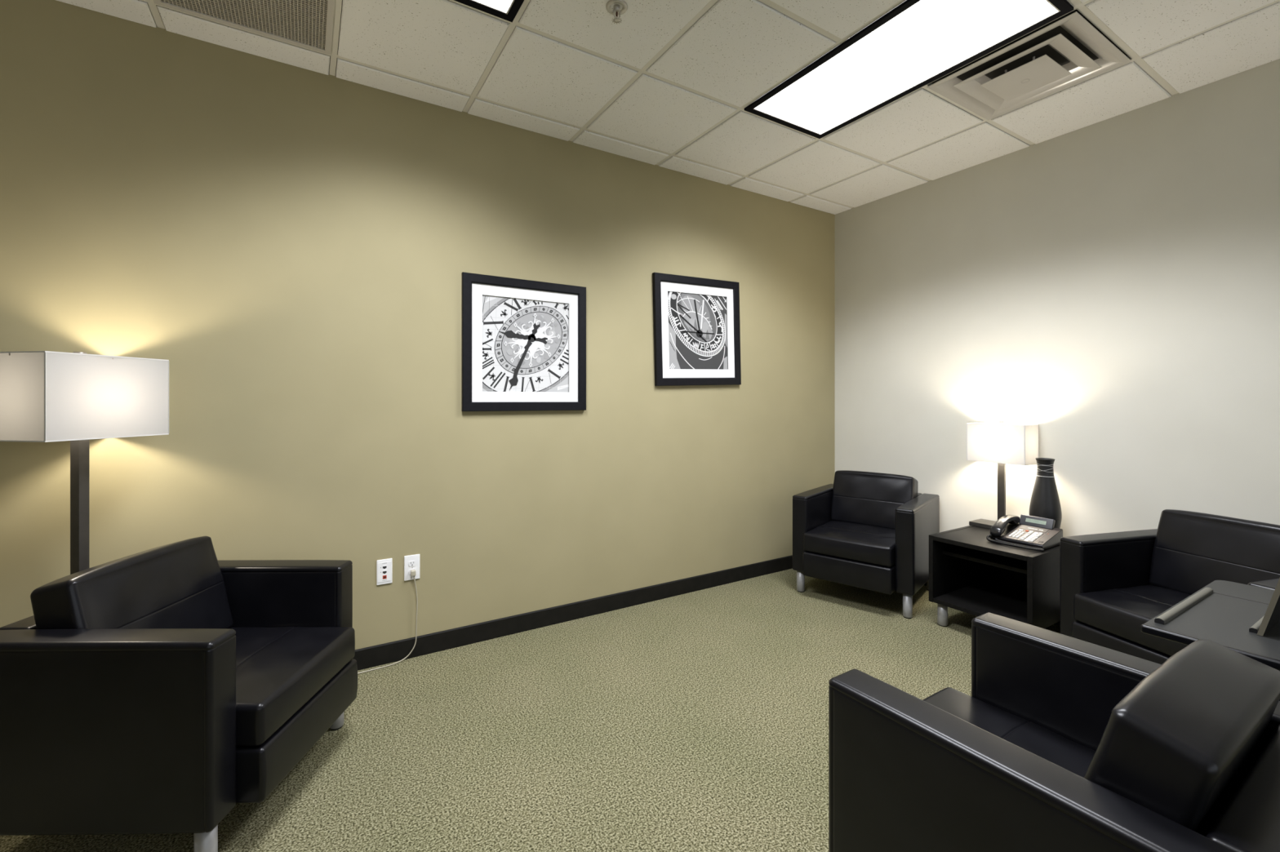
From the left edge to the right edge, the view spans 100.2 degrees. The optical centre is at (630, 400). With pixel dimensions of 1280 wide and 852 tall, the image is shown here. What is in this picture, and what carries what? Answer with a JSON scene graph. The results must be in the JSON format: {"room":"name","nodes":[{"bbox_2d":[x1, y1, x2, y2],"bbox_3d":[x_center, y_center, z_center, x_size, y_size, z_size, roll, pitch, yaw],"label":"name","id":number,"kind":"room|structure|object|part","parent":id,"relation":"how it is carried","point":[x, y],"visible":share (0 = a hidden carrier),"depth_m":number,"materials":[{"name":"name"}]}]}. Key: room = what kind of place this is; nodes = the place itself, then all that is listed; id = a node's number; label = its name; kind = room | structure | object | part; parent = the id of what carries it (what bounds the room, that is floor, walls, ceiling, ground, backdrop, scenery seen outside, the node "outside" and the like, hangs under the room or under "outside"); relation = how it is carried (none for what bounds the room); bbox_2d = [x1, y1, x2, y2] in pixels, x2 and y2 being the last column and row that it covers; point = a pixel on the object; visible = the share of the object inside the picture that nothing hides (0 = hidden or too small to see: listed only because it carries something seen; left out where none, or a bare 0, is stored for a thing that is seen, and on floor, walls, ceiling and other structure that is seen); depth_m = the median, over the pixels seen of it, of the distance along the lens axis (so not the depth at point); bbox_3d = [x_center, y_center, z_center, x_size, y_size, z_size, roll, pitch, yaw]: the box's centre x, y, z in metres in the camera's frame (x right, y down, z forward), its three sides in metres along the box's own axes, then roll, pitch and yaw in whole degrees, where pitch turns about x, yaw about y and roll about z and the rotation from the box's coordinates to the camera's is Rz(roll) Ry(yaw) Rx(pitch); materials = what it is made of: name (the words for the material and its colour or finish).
{"room":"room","nodes":[
{"label":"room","id":0,"kind":"room"},
{"bbox_2d":[0,0,835,649],"bbox_3d":[-1.098,-0.103,2.738,6.600,2.883,0.100,0,0,-31],"label":"wall","id":1,"kind":"structure","parent":0,"point":[295,244],"depth_m":2.56,"materials":[{"name":"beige paint"}]},
{"bbox_2d":[376,558,392,585],"bbox_3d":[-1.203,0.838,2.610,0.070,0.122,0.009,0,0,-31],"label":"outlet","id":2,"kind":"object","parent":1,"relation":"attached to","point":[384,566],"visible":1,"depth_m":2.61,"materials":[{"name":"white plastic"}]},
{"bbox_2d":[404,554,419,581],"bbox_3d":[-1.096,0.838,2.676,0.074,0.124,0.008,0,0,-31],"label":"power outlet","id":3,"kind":"object","parent":1,"relation":"attached to","point":[411,562],"visible":0.98,"depth_m":2.67,"materials":[{"name":"white plastic"}]},
{"bbox_2d":[408,560,415,566],"bbox_3d":[-1.094,0.818,2.674,0.034,0.027,0.002,0,0,-31],"label":"receptacle","id":4,"kind":"object","parent":3,"relation":"attached to","point":[411,563],"depth_m":2.67,"materials":[{"name":"white plastic"}]},
{"bbox_2d":[461,272,586,411],"bbox_3d":[-0.577,-0.304,2.981,0.717,0.726,0.025,0,0,-31],"label":"framed picture","id":5,"kind":"object","parent":1,"relation":"attached to","point":[523,342],"visible":1,"depth_m":2.96,"materials":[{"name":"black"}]},
{"bbox_2d":[482,294,568,392],"bbox_3d":[-0.580,-0.304,2.987,0.507,0.516,0.006,0,0,-31],"label":"print","id":6,"kind":"object","parent":5,"relation":"attached to","point":[526,338],"depth_m":2.98,"materials":[{"name":"grey paper"}]},
{"bbox_2d":[352,555,792,671],"bbox_3d":[-1.070,1.239,2.692,6.400,0.098,0.008,0,0,-31],"label":"baseboard","id":7,"kind":"structure","parent":1,"relation":"attached to","point":[397,651],"depth_m":3.06,"materials":[{"name":"rubber"}]},
{"bbox_2d":[652,272,741,386],"bbox_3d":[0.460,-0.463,3.612,0.722,0.724,0.025,-2,1,-31],"label":"framed picture","id":8,"kind":"object","parent":1,"relation":"attached to","point":[696,320],"visible":1,"depth_m":3.60,"materials":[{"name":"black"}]},
{"bbox_2d":[667,291,727,369],"bbox_3d":[0.457,-0.463,3.618,0.506,0.508,0.006,-2,1,-31],"label":"print","id":9,"kind":"object","parent":8,"relation":"attached to","point":[697,321],"depth_m":3.61,"materials":[{"name":"grey paper"}]},
{"bbox_2d":[0,568,1060,851],"bbox_3d":[0.306,1.313,0.432,6.400,0.050,5.300,0,0,-31],"label":"floor","id":10,"kind":"structure","parent":0,"point":[697,721],"depth_m":2.03,"materials":[{"name":"carpet"}]},
{"bbox_2d":[0,536,357,851],"bbox_3d":[-1.418,0.895,1.775,0.757,0.786,0.752,0,0,-1],"label":"armchair","id":11,"kind":"object","parent":10,"relation":"on","point":[168,688],"visible":1,"depth_m":1.44,"materials":[{"name":"leather"}]},
{"bbox_3d":[-1.747,0.893,1.771,0.099,0.502,0.541,0,0,-1],"label":"panel","id":12,"kind":"part","parent":11,"relation":"part of","materials":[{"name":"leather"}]},
{"bbox_3d":[-1.450,0.893,1.453,0.685,0.508,0.109,0,0,-1],"label":"arm","id":13,"kind":"part","parent":11,"relation":"part of","materials":[{"name":"leather"}]},
{"bbox_2d":[30,536,233,629],"bbox_3d":[-1.603,0.694,1.772,0.145,0.373,0.536,-15,0,-1],"label":"cushion","id":14,"kind":"object","parent":11,"relation":"on","point":[180,584],"depth_m":1.72,"materials":[{"name":"leather"}]},
{"bbox_3d":[-1.152,1.213,1.448,0.051,0.138,0.051,0,0,-1],"label":"leg","id":15,"kind":"part","parent":11,"relation":"part of","materials":[{"name":"silver metal"}]},
{"bbox_3d":[-1.458,0.893,2.096,0.685,0.508,0.109,0,0,-1],"label":"arm","id":16,"kind":"part","parent":11,"relation":"part of","materials":[{"name":"leather"}]},
{"bbox_2d":[229,626,355,746],"bbox_3d":[-1.359,0.918,1.775,0.640,0.134,0.537,0,0,-1],"label":"seat cushion","id":17,"kind":"object","parent":11,"relation":"on","point":[282,672],"depth_m":1.74,"materials":[{"name":"leather"}]},
{"bbox_3d":[-1.366,1.066,1.775,0.654,0.155,0.541,0,0,-1],"label":"rail","id":18,"kind":"part","parent":11,"relation":"part of","materials":[{"name":"leather"}]},
{"bbox_3d":[-1.160,1.213,2.107,0.051,0.138,0.051,0,0,-1],"label":"leg","id":19,"kind":"part","parent":11,"relation":"part of","materials":[{"name":"silver metal"}]},
{"bbox_2d":[0,351,417,674],"bbox_3d":[-1.653,0.560,2.244,0.429,1.456,1.394,0,0,37],"label":"floor lamp","id":20,"kind":"object","parent":10,"relation":"on","point":[77,397],"visible":0.76,"depth_m":1.80,"materials":[{"name":"fabric"}]},
{"bbox_3d":[-1.933,-0.011,1.875,0.283,0.284,0.374,0,0,10],"label":"lamp shade","id":21,"kind":"part","parent":20,"relation":"part of","materials":[{"name":"fabric"}]},
{"bbox_3d":[-1.933,-0.011,1.875,0.289,0.284,0.376,0,0,10],"label":"shade trim","id":22,"kind":"part","parent":20,"relation":"part of","materials":[{"name":"white fabric"}]},
{"bbox_3d":[-1.526,1.079,2.356,1.113,0.418,0.107,0,0,-40],"label":"power cord","id":23,"kind":"part","parent":20,"relation":"part of","materials":[{"name":"beige plastic"}]},
{"bbox_2d":[792,470,939,618],"bbox_3d":[1.564,0.895,3.585,0.752,0.786,0.757,0,0,41],"label":"armchair","id":24,"kind":"object","parent":10,"relation":"on","point":[869,531],"visible":0.99,"depth_m":3.43,"materials":[{"name":"leather"}]},
{"bbox_3d":[1.144,1.213,3.605,0.051,0.138,0.051,0,0,41],"label":"leg","id":25,"kind":"part","parent":24,"relation":"part of","materials":[{"name":"silver metal"}]},
{"bbox_3d":[1.345,0.893,3.824,0.109,0.508,0.685,0,0,41],"label":"arm","id":26,"kind":"part","parent":24,"relation":"part of","materials":[{"name":"leather"}]},
{"bbox_3d":[1.530,1.066,3.546,0.541,0.155,0.654,0,0,41],"label":"rail","id":27,"kind":"part","parent":24,"relation":"part of","materials":[{"name":"leather"}]},
{"bbox_2d":[803,520,895,567],"bbox_3d":[1.526,0.918,3.541,0.537,0.134,0.640,0,0,41],"label":"seat cushion","id":28,"kind":"object","parent":24,"relation":"on","point":[864,544],"depth_m":3.36,"materials":[{"name":"leather"}]},
{"bbox_2d":[831,470,918,528],"bbox_3d":[1.686,0.694,3.725,0.536,0.373,0.145,0,-14,41],"label":"cushion","id":29,"kind":"object","parent":24,"relation":"on","point":[868,499],"depth_m":3.67,"materials":[{"name":"leather"}]},
{"bbox_3d":[1.641,1.213,3.171,0.051,0.138,0.051,0,0,41],"label":"leg","id":30,"kind":"part","parent":24,"relation":"part of","materials":[{"name":"silver metal"}]},
{"bbox_3d":[1.830,0.893,3.401,0.109,0.508,0.685,0,0,41],"label":"arm","id":31,"kind":"part","parent":24,"relation":"part of","materials":[{"name":"leather"}]},
{"bbox_3d":[2.032,1.213,3.620,0.051,0.138,0.051,0,0,41],"label":"leg","id":32,"kind":"part","parent":24,"relation":"part of","materials":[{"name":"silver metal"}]},
{"bbox_2d":[928,525,1060,628],"bbox_3d":[2.106,1.032,3.013,0.612,0.513,0.515,0,0,-31],"label":"end table","id":33,"kind":"object","parent":10,"relation":"on","point":[969,573],"visible":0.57,"depth_m":3.01,"materials":[{"name":"laminate"}]},
{"bbox_3d":[1.784,1.219,3.060,0.053,0.126,0.053,0,0,-31],"label":"leg","id":34,"kind":"part","parent":33,"relation":"part of","materials":[{"name":"silver metal"}]},
{"bbox_3d":[1.979,0.965,3.223,0.612,0.380,0.024,0,0,-31],"label":"panel","id":35,"kind":"part","parent":33,"relation":"part of","materials":[{"name":"laminate"}]},
{"bbox_3d":[2.107,1.143,3.014,0.610,0.023,0.466,0,0,-31],"label":"panel","id":36,"kind":"part","parent":33,"relation":"part of","materials":[{"name":"laminate"}]},
{"bbox_2d":[942,546,1026,573],"bbox_3d":[2.141,0.883,3.034,0.494,0.020,0.466,0,0,-31],"label":"shelf","id":37,"kind":"object","parent":33,"relation":"attached to","point":[988,558],"depth_m":2.96,"materials":[{"name":"laminate"}]},
{"bbox_2d":[966,421,1039,528],"bbox_3d":[2.235,0.452,3.224,0.172,0.647,0.318,0,0,-31],"label":"table lamp","id":38,"kind":"object","parent":33,"relation":"on","point":[1002,443],"visible":0.79,"depth_m":3.18,"materials":[{"name":"beige fabric"}]},
{"bbox_3d":[2.235,0.258,3.224,0.170,0.230,0.312,0,0,-31],"label":"lamp shade","id":39,"kind":"part","parent":38,"relation":"part of","materials":[{"name":"beige fabric"}]},
{"bbox_3d":[2.235,0.258,3.224,0.172,0.230,0.318,0,0,-31],"label":"shade trim","id":40,"kind":"part","parent":38,"relation":"part of","materials":[{"name":"white fabric"}]},
{"bbox_3d":[2.359,0.966,3.167,0.016,0.330,0.466,0,0,-31],"label":"panel","id":41,"kind":"part","parent":33,"relation":"part of","materials":[{"name":"laminate"}]},
{"bbox_2d":[986,514,1062,551],"bbox_3d":[2.133,0.711,2.900,0.303,0.128,0.266,0,0,-31],"label":"telephone","id":42,"kind":"object","parent":33,"relation":"on","point":[1036,533],"visible":1,"depth_m":2.90,"materials":[{"name":"black plastic"}]},
{"bbox_3d":[2.032,0.756,2.838,0.068,0.035,0.266,0,0,-31],"label":"coiled cord","id":43,"kind":"part","parent":42,"relation":"part of","materials":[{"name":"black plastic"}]},
{"bbox_3d":[2.213,0.705,2.934,0.055,0.013,0.125,0,0,-31],"label":"inlay panel","id":44,"kind":"part","parent":42,"relation":"part of","materials":[{"name":"grey plastic"}]},
{"bbox_3d":[2.234,0.965,2.803,0.612,0.380,0.024,0,0,-31],"label":"panel","id":45,"kind":"part","parent":33,"relation":"part of","materials":[{"name":"laminate"}]},
{"bbox_2d":[1029,457,1062,528],"bbox_3d":[2.334,0.552,3.013,0.146,0.446,0.146,0,0,-31],"label":"vase","id":46,"kind":"object","parent":33,"relation":"on","point":[1045,503],"visible":0.88,"depth_m":2.97,"materials":[{"name":"grey ceramic"}]},
{"bbox_2d":[828,612,1279,851],"bbox_3d":[0.930,0.895,1.173,0.752,0.786,0.757,0,0,-32],"label":"armchair","id":47,"kind":"object","parent":10,"relation":"on","point":[1060,743],"visible":1,"depth_m":1.00,"materials":[{"name":"leather"}]},
{"bbox_2d":[922,687,1095,777],"bbox_3d":[0.899,0.918,1.222,0.537,0.134,0.640,0,0,-32],"label":"seat cushion","id":48,"kind":"object","parent":47,"relation":"on","point":[1073,750],"depth_m":1.40,"materials":[{"name":"leather"}]},
{"bbox_3d":[0.676,0.893,0.972,0.109,0.508,0.685,0,0,-32],"label":"arm","id":49,"kind":"part","parent":47,"relation":"part of","materials":[{"name":"leather"}]},
{"bbox_3d":[1.222,0.893,1.312,0.109,0.508,0.685,0,0,-32],"label":"arm","id":50,"kind":"part","parent":47,"relation":"part of","materials":[{"name":"leather"}]},
{"bbox_2d":[1084,639,1279,836],"bbox_3d":[1.028,0.694,1.015,0.536,0.373,0.145,0,14,-32],"label":"cushion","id":51,"kind":"object","parent":47,"relation":"on","point":[1181,746],"depth_m":0.88,"materials":[{"name":"leather"}]},
{"bbox_3d":[1.103,0.893,0.893,0.541,0.502,0.099,0,0,-32],"label":"panel","id":52,"kind":"part","parent":47,"relation":"part of","materials":[{"name":"leather"}]},
{"bbox_2d":[1060,509,1279,664],"bbox_3d":[2.398,0.895,2.226,0.757,0.786,0.752,0,0,-15],"label":"armchair","id":53,"kind":"object","parent":10,"relation":"on","point":[1113,584],"visible":0.61,"depth_m":2.35,"materials":[{"name":"leather"}]},
{"bbox_3d":[2.352,0.893,2.546,0.685,0.508,0.109,0,0,-15],"label":"arm","id":54,"kind":"part","parent":53,"relation":"part of","materials":[{"name":"leather"}]},
{"bbox_3d":[2.348,1.066,2.213,0.654,0.155,0.541,0,0,-15],"label":"rail","id":55,"kind":"part","parent":53,"relation":"part of","materials":[{"name":"leather"}]},
{"bbox_2d":[1073,584,1190,656],"bbox_3d":[2.341,0.918,2.211,0.640,0.134,0.537,0,0,-15],"label":"seat cushion","id":56,"kind":"object","parent":53,"relation":"on","point":[1117,613],"depth_m":2.27,"materials":[{"name":"leather"}]},
{"bbox_2d":[1148,509,1279,595],"bbox_3d":[2.577,0.694,2.273,0.145,0.373,0.536,15,-4,-14],"label":"cushion","id":57,"kind":"object","parent":53,"relation":"on","point":[1188,551],"depth_m":2.32,"materials":[{"name":"leather"}]},
{"bbox_3d":[2.513,0.893,1.924,0.685,0.508,0.109,0,0,-15],"label":"arm","id":58,"kind":"part","parent":53,"relation":"part of","materials":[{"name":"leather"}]},
{"bbox_2d":[1140,577,1279,701],"bbox_3d":[1.879,0.856,1.533,0.758,0.865,0.426,0,0,-31],"label":"table","id":59,"kind":"object","parent":10,"relation":"on","point":[1242,619],"visible":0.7,"depth_m":1.52,"materials":[{"name":"black wood"}]},
{"bbox_3d":[1.717,0.631,1.654,0.482,0.014,0.020,0,0,-31],"label":"rail","id":60,"kind":"part","parent":59,"relation":"part of","materials":[{"name":"grey metal"}]},
{"bbox_3d":[1.563,0.648,1.341,0.020,0.024,0.426,0,0,-31],"label":"trim","id":61,"kind":"part","parent":59,"relation":"part of","materials":[{"name":"wood"}]},
{"bbox_2d":[1143,580,1279,660],"bbox_3d":[1.886,0.649,1.536,0.742,0.022,0.422,0,0,-31],"label":"tray","id":62,"kind":"object","parent":59,"relation":"on","point":[1230,615],"depth_m":1.55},
{"bbox_3d":[1.857,0.632,1.558,0.344,0.013,0.015,0,0,-31],"label":"rail","id":63,"kind":"part","parent":59,"relation":"part of","materials":[{"name":"grey metal"}]},
{"bbox_3d":[1.943,0.530,1.564,0.526,0.214,0.063,0,0,-31],"label":"slanted panel","id":64,"kind":"part","parent":59,"relation":"part of","materials":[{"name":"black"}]},
{"bbox_2d":[55,0,1279,214],"bbox_3d":[0.306,-1.552,0.432,6.400,0.084,5.300,0,0,-31],"label":"ceiling","id":65,"kind":"structure","parent":0,"point":[736,51],"depth_m":2.44,"materials":[{"name":"tile"}]},
{"bbox_2d":[153,0,334,55],"bbox_3d":[-1.410,-1.521,1.934,0.585,0.027,0.585,0,0,-31],"label":"ceiling vent","id":66,"kind":"object","parent":65,"relation":"in","point":[307,24],"visible":1,"depth_m":2.10,"materials":[{"name":"grey metal"}]},
{"bbox_2d":[453,0,524,22],"bbox_3d":[-0.413,-1.512,1.470,0.585,0.010,1.195,0,0,-31],"label":"recessed light","id":67,"kind":"object","parent":65,"relation":"in","point":[507,10],"visible":1,"depth_m":2.05,"materials":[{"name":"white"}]},
{"bbox_2d":[605,0,627,24],"bbox_3d":[-0.055,-1.484,2.053,0.084,0.054,0.084,0,0,-31],"label":"sprinkler","id":68,"kind":"object","parent":65,"relation":"attached to","point":[617,11],"visible":1,"depth_m":2.05,"materials":[{"name":"silver metal"}]},
{"bbox_2d":[140,0,1279,208],"bbox_3d":[0.306,-1.529,0.432,6.400,0.022,5.300,0,0,-31],"label":"ceiling grid","id":69,"kind":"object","parent":65,"relation":"attached to","point":[1077,5],"depth_m":2.40,"materials":[{"name":"silver metal"}]},
{"bbox_2d":[744,0,1073,138],"bbox_3d":[1.149,-1.512,2.421,0.585,0.010,1.195,0,0,-31],"label":"recessed light","id":70,"kind":"object","parent":65,"relation":"in","point":[917,43],"visible":1,"depth_m":2.35,"materials":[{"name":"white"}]},
{"bbox_2d":[927,11,1131,120],"bbox_3d":[1.828,-1.594,2.478,0.585,0.232,0.585,0,0,-31],"label":"ceiling vent","id":71,"kind":"object","parent":65,"relation":"in","point":[1041,77],"visible":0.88,"depth_m":2.45,"materials":[{"name":"grey metal"}]},
{"bbox_3d":[1.828,-1.483,2.478,0.260,0.009,0.260,0,0,-31],"label":"plate","id":72,"kind":"part","parent":71,"relation":"part of","materials":[{"name":"grey metal"}]},
{"bbox_2d":[835,58,1279,537],"bbox_3d":[3.082,-0.103,2.122,0.100,2.883,5.300,0,0,-31],"label":"wall","id":73,"kind":"structure","parent":0,"point":[1110,286],"depth_m":2.94,"materials":[{"name":"beige paint"}]},
{"bbox_2d":[924,582,1060,626],"bbox_3d":[3.038,1.239,2.090,0.008,0.098,5.292,0,0,-31],"label":"baseboard","id":74,"kind":"structure","parent":73,"relation":"attached to","point":[1059,622],"depth_m":3.06,"materials":[{"name":"rubber"}]}
]}

